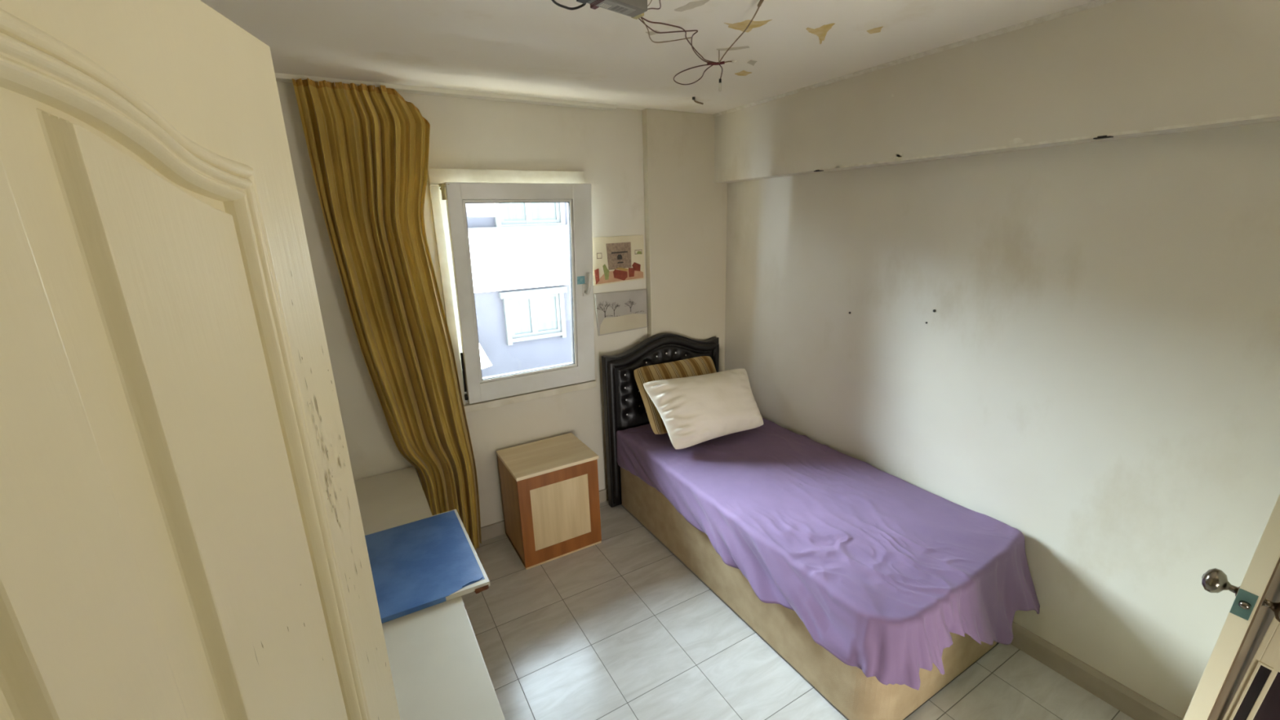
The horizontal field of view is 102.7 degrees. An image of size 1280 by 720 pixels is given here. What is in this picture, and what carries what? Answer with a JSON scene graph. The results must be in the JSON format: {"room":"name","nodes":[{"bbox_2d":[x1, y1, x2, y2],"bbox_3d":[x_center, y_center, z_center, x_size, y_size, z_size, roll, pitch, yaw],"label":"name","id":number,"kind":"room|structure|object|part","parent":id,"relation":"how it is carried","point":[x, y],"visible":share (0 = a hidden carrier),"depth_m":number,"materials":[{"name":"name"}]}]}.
{"room":"bedroom","nodes":[
{"label":"bedroom","id":0,"kind":"room"},
{"bbox_2d":[276,81,727,527],"bbox_3d":[-0.597,-0.190,3.015,2.890,2.415,0.275,-10,18,-29],"label":"wall","id":1,"kind":"structure","parent":0,"point":[650,172],"depth_m":2.96,"materials":[{"name":"paint"}]},
{"bbox_2d":[427,168,596,413],"bbox_3d":[-0.662,-0.389,2.856,0.837,1.255,0.350,-10,18,-29],"label":"window","id":2,"kind":"structure","parent":1,"relation":"in","point":[450,188],"depth_m":2.72,"materials":[{"name":"paint"}]},
{"bbox_3d":[-0.666,-0.402,2.862,0.766,1.183,0.070,-10,18,-29],"label":"frame","id":3,"kind":"part","parent":2,"relation":"part of","materials":[{"name":"white plastic"}]},
{"bbox_3d":[-0.946,0.089,2.752,0.018,0.266,0.028,-4,16,-9],"label":"hinge rod","id":4,"kind":"part","parent":2,"relation":"part of","materials":[{"name":"metal"}]},
{"bbox_3d":[-0.676,0.181,3.063,0.805,0.047,0.235,-10,18,-29],"label":"sill","id":5,"kind":"part","parent":2,"relation":"part of","materials":[{"name":"paint"}]},
{"bbox_3d":[-0.314,-0.400,2.924,0.026,0.070,0.016,-10,18,-29],"label":"handle","id":6,"kind":"part","parent":2,"relation":"part of","materials":[{"name":"white plastic"}]},
{"bbox_3d":[-0.298,-0.432,2.892,0.063,0.127,0.027,12,21,41],"label":"handle lever","id":7,"kind":"part","parent":2,"relation":"part of","materials":[{"name":"white plastic"}]},
{"bbox_2d":[480,488,608,541],"bbox_3d":[-0.519,0.960,3.218,2.620,0.085,0.069,-10,18,-29],"label":"baseboard","id":8,"kind":"structure","parent":1,"relation":"attached to","point":[496,529],"depth_m":3.05,"materials":[{"name":"tile"}]},
{"bbox_2d":[591,235,644,286],"bbox_3d":[-0.137,-0.600,3.078,0.373,0.282,0.017,-10,18,-29],"label":"picture","id":9,"kind":"object","parent":1,"relation":"attached to","point":[617,259],"visible":0.98,"depth_m":3.07,"materials":[{"name":"paper"}]},
{"bbox_2d":[594,288,647,335],"bbox_3d":[-0.113,-0.298,3.171,0.359,0.258,0.015,-10,18,-29],"label":"picture","id":10,"kind":"object","parent":1,"relation":"attached to","point":[616,312],"visible":1,"depth_m":3.16},
{"bbox_2d":[200,0,1096,114],"bbox_3d":[0.517,-0.923,0.781,2.890,0.121,4.820,-10,18,-29],"label":"ceiling","id":11,"kind":"structure","parent":0,"point":[531,48],"depth_m":1.80,"materials":[{"name":"paint"}]},
{"bbox_2d":[275,72,616,111],"bbox_3d":[-0.922,-1.259,2.408,1.800,0.020,0.066,-10,18,-29],"label":"rail","id":12,"kind":"object","parent":11,"relation":"attached to","point":[284,77],"visible":0.64,"depth_m":2.43,"materials":[{"name":"beige"}]},
{"bbox_2d":[292,77,481,550],"bbox_3d":[-1.152,-0.045,2.516,0.528,2.379,0.102,-10,18,-29],"label":"curtain","id":13,"kind":"object","parent":12,"relation":"hanging from","point":[368,146],"visible":0.9,"depth_m":2.40,"materials":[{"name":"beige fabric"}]},
{"bbox_2d":[576,0,647,19],"bbox_3d":[-0.076,-0.969,1.386,0.204,0.035,0.092,-14,20,-38],"label":"box","id":14,"kind":"object","parent":11,"relation":"attached to","point":[635,9],"visible":1,"depth_m":1.39,"materials":[{"name":"grey metal"}]},
{"bbox_2d":[551,0,586,9],"bbox_3d":[-0.213,-0.961,1.334,0.159,0.045,0.067,-16,21,-43],"label":"cable","id":15,"kind":"object","parent":14,"relation":"attached to","point":[553,1],"visible":0.83,"depth_m":1.39,"materials":[{"name":"plastic"}]},
{"bbox_3d":[-0.064,-0.953,1.385,0.103,0.004,0.046,-14,20,-38],"label":"label plate","id":16,"kind":"part","parent":14,"relation":"part of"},
{"bbox_2d":[647,0,661,9],"bbox_3d":[0.079,-0.975,1.342,0.062,0.036,0.267,-9,17,-26],"label":"wire","id":17,"kind":"object","parent":14,"relation":"attached to","point":[660,0],"visible":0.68,"depth_m":1.44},
{"bbox_2d":[640,17,691,43],"bbox_3d":[0.045,-1.016,1.588,0.092,0.019,0.287,10,19,36],"label":"wire","id":18,"kind":"object","parent":14,"relation":"attached to","point":[641,18],"visible":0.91,"depth_m":1.67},
{"bbox_2d":[638,17,711,62],"bbox_3d":[0.169,-1.053,1.694,0.095,0.020,0.595,7,17,28],"label":"wire","id":19,"kind":"object","parent":14,"relation":"attached to","point":[639,18],"visible":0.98,"depth_m":1.61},
{"bbox_2d":[640,17,716,62],"bbox_3d":[0.157,-1.057,1.698,0.057,0.018,0.597,7,17,28],"label":"wire","id":20,"kind":"object","parent":14,"relation":"attached to","point":[641,17],"visible":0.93,"depth_m":1.58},
{"bbox_2d":[692,97,703,104],"bbox_3d":[0.309,-1.383,2.738,0.016,0.018,0.140,6,17,26],"label":"ceiling hook","id":21,"kind":"object","parent":11,"relation":"attached to","point":[693,98],"visible":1,"depth_m":2.72,"materials":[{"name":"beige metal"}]},
{"bbox_2d":[706,49,736,65],"bbox_3d":[0.308,-1.144,1.937,0.111,0.053,0.022,-2,15,-3],"label":"knot","id":22,"kind":"object","parent":11,"relation":"hanging from","point":[731,61],"visible":1,"depth_m":1.94,"materials":[{"name":"red plastic"}]},
{"bbox_2d":[673,64,712,84],"bbox_3d":[0.202,-1.143,2.049,0.133,0.024,0.253,-6,16,-15],"label":"wire","id":23,"kind":"object","parent":22,"relation":"hanging from","point":[702,64],"visible":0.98,"depth_m":2.01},
{"bbox_2d":[719,64,722,91],"bbox_3d":[0.311,-1.086,1.972,0.014,0.091,0.023,1,16,10],"label":"wire","id":24,"kind":"object","parent":22,"relation":"hanging from","point":[720,78],"visible":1,"depth_m":1.98,"materials":[{"name":"brown metal"}]},
{"bbox_2d":[718,7,759,62],"bbox_3d":[0.331,-1.081,1.694,0.021,0.044,0.520,-3,15,-5],"label":"wire","id":25,"kind":"object","parent":22,"relation":"attached to","point":[757,7],"visible":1,"depth_m":1.69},
{"bbox_2d":[757,0,764,7],"bbox_3d":[0.342,-1.015,1.385,0.017,0.018,0.260,0,15,6],"label":"wire","id":26,"kind":"object","parent":11,"relation":"attached to","point":[761,2],"visible":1,"depth_m":1.49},
{"bbox_2d":[461,500,1134,719],"bbox_3d":[0.587,1.520,1.452,2.890,0.120,4.820,-10,18,-29],"label":"floor","id":27,"kind":"structure","parent":0,"point":[619,627],"depth_m":2.19,"materials":[{"name":"tile"}]},
{"bbox_2d":[354,466,505,719],"bbox_3d":[-0.949,1.086,1.885,0.545,0.572,1.884,-10,18,-29],"label":"desk","id":28,"kind":"object","parent":27,"relation":"on","point":[439,671],"visible":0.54,"depth_m":1.55,"materials":[{"name":"white laminate"}]},
{"bbox_2d":[364,508,489,623],"bbox_3d":[-0.880,0.768,1.921,0.488,0.030,0.569,-10,18,-29],"label":"board","id":29,"kind":"object","parent":28,"relation":"on","point":[417,565],"visible":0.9,"depth_m":1.90,"materials":[{"name":"blue laminate"},{"name":"white laminate"}]},
{"bbox_2d":[496,432,601,569],"bbox_3d":[-0.518,0.791,2.950,0.465,0.553,0.385,-10,18,-29],"label":"nightstand","id":30,"kind":"object","parent":27,"relation":"on","point":[549,488],"visible":1,"depth_m":2.81,"materials":[{"name":"brown wood"}]},
{"bbox_3d":[-0.431,0.832,2.806,0.455,0.521,0.019,-10,18,-29],"label":"door","id":31,"kind":"part","parent":30,"relation":"part of","materials":[{"name":"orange wood"}]},
{"bbox_3d":[-0.431,0.829,2.804,0.331,0.368,0.012,-10,18,-29],"label":"door panel","id":32,"kind":"part","parent":30,"relation":"part of","materials":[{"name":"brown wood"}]},
{"bbox_2d":[601,333,999,719],"bbox_3d":[0.660,0.558,2.648,0.920,1.097,1.927,-10,18,-29],"label":"bed","id":33,"kind":"object","parent":27,"relation":"on","point":[857,696],"visible":0.37,"depth_m":2.43,"materials":[{"name":"purple fabric"}]},
{"bbox_3d":[0.164,0.361,3.419,0.870,1.097,0.052,-10,18,-29],"label":"headboard","id":34,"kind":"part","parent":33,"relation":"part of","materials":[{"name":"leather"}]},
{"bbox_3d":[0.176,0.163,3.334,0.710,0.522,0.020,-10,18,-29],"label":"tufted panel","id":35,"kind":"part","parent":33,"relation":"part of","materials":[{"name":"leather"}]},
{"bbox_2d":[616,417,1039,689],"bbox_3d":[0.707,0.737,2.611,1.019,0.341,1.992,-10,18,-29],"label":"sheet","id":36,"kind":"object","parent":33,"relation":"on","point":[879,568],"visible":0.88,"depth_m":2.06,"materials":[{"name":"purple fabric"}]},
{"bbox_2d":[634,355,716,434],"bbox_3d":[0.265,0.202,3.154,0.600,0.368,0.229,-10,18,-29],"label":"striped cushion","id":37,"kind":"object","parent":36,"relation":"on","point":[703,365],"visible":0.47,"depth_m":3.08,"materials":[{"name":"fabric"}]},
{"bbox_2d":[643,368,763,448],"bbox_3d":[0.393,0.262,2.964,0.713,0.339,0.293,-10,18,-29],"label":"pillow","id":38,"kind":"object","parent":36,"relation":"on","point":[695,410],"visible":1,"depth_m":2.86,"materials":[{"name":"fabric"}]},
{"bbox_2d":[1222,615,1279,719],"bbox_3d":[1.447,0.504,1.058,0.038,1.994,0.258,-10,18,-29],"label":"door","id":39,"kind":"structure","parent":27,"relation":"on","point":[1257,697],"depth_m":1.16,"materials":[{"name":"beige paint"}]},
{"bbox_3d":[1.416,1.009,1.265,0.004,0.700,0.066,-10,18,-29],"label":"dark pane","id":40,"kind":"part","parent":39,"relation":"part of","materials":[{"name":"brown glass"}]},
{"bbox_3d":[1.449,1.027,1.212,0.004,0.705,0.139,-10,18,-29],"label":"dark pane","id":41,"kind":"part","parent":39,"relation":"part of","materials":[{"name":"brown glass"}]},
{"bbox_2d":[714,0,1279,719],"bbox_3d":[1.740,0.116,1.658,0.262,2.415,4.600,-10,18,-29],"label":"wall","id":42,"kind":"structure","parent":0,"point":[1094,375],"depth_m":1.88,"materials":[{"name":"paint"}]},
{"bbox_2d":[712,0,1117,116],"bbox_3d":[1.148,-1.208,2.005,0.018,0.015,2.750,-10,18,-29],"label":"crown molding","id":43,"kind":"structure","parent":42,"relation":"attached to","point":[1098,2],"depth_m":1.97,"materials":[{"name":"white paint"}]},
{"bbox_2d":[1010,621,1183,719],"bbox_3d":[1.308,1.048,2.680,0.016,0.100,2.745,-10,18,-29],"label":"baseboard","id":44,"kind":"structure","parent":42,"relation":"attached to","point":[1136,706],"depth_m":1.97,"materials":[{"name":"tile"}]},
{"bbox_2d":[1093,135,1113,139],"bbox_3d":[1.467,-0.706,1.622,0.023,0.007,0.044,-10,18,-29],"label":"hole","id":45,"kind":"object","parent":42,"relation":"attached to","point":[1101,136],"visible":1,"depth_m":1.62,"materials":[{"name":"black"}]},
{"bbox_2d":[1183,493,1279,719],"bbox_3d":[1.542,0.443,1.216,0.752,2.009,0.138,-10,18,-29],"label":"door","id":46,"kind":"structure","parent":42,"relation":"in","point":[1256,602],"depth_m":1.07,"materials":[{"name":"beige paint"}]},
{"bbox_3d":[1.231,0.474,1.085,0.053,0.053,0.055,-10,18,-29],"label":"handle","id":47,"kind":"part","parent":46,"relation":"part of","materials":[{"name":"silver metal"}]},
{"bbox_3d":[1.556,0.446,1.206,0.735,2.004,0.094,-10,18,-29],"label":"panel","id":48,"kind":"part","parent":46,"relation":"part of","materials":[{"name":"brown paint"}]},
{"bbox_3d":[1.227,0.497,1.041,0.002,0.061,0.029,-10,18,-29],"label":"lock plate","id":49,"kind":"part","parent":46,"relation":"part of","materials":[{"name":"metal"}]},
{"bbox_3d":[1.274,0.496,1.017,0.053,0.053,0.055,-10,18,-29],"label":"handle","id":50,"kind":"part","parent":46,"relation":"part of","materials":[{"name":"silver metal"}]},
{"bbox_3d":[0.878,0.445,0.550,2.620,2.415,0.120,-10,18,-29],"label":"wall","id":51,"kind":"structure","parent":0,"visible":0},
{"bbox_2d":[0,0,399,719],"bbox_3d":[-0.314,0.720,0.435,0.049,1.990,0.821,-5,16,-11],"label":"door","id":52,"kind":"structure","parent":51,"relation":"in","point":[182,536],"depth_m":0.37,"materials":[{"name":"beige paint"}]},
{"label":"outside","id":53,"kind":"structure","parent":0,"visible":0},
{"bbox_3d":[-1.921,5.481,9.919,32.000,0.100,9.800,-10,18,-29],"label":"ground","id":54,"kind":"structure","parent":53,"visible":0},
{"bbox_2d":[465,202,572,377],"bbox_3d":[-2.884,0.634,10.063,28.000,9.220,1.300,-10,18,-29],"label":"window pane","id":55,"kind":"structure","parent":54,"relation":"on","point":[519,251],"depth_m":10.10,"materials":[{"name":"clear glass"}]},
{"bbox_3d":[-2.143,-3.285,9.787,1.200,1.320,0.015,-10,18,-29],"label":"pane","id":56,"kind":"part","parent":55,"relation":"part of","materials":[{"name":"clear glass"}]},
{"bbox_3d":[-2.136,-0.912,10.402,1.060,0.820,0.015,-10,18,-29],"label":"pane","id":57,"kind":"part","parent":55,"relation":"part of","materials":[{"name":"clear glass"}]}
]}

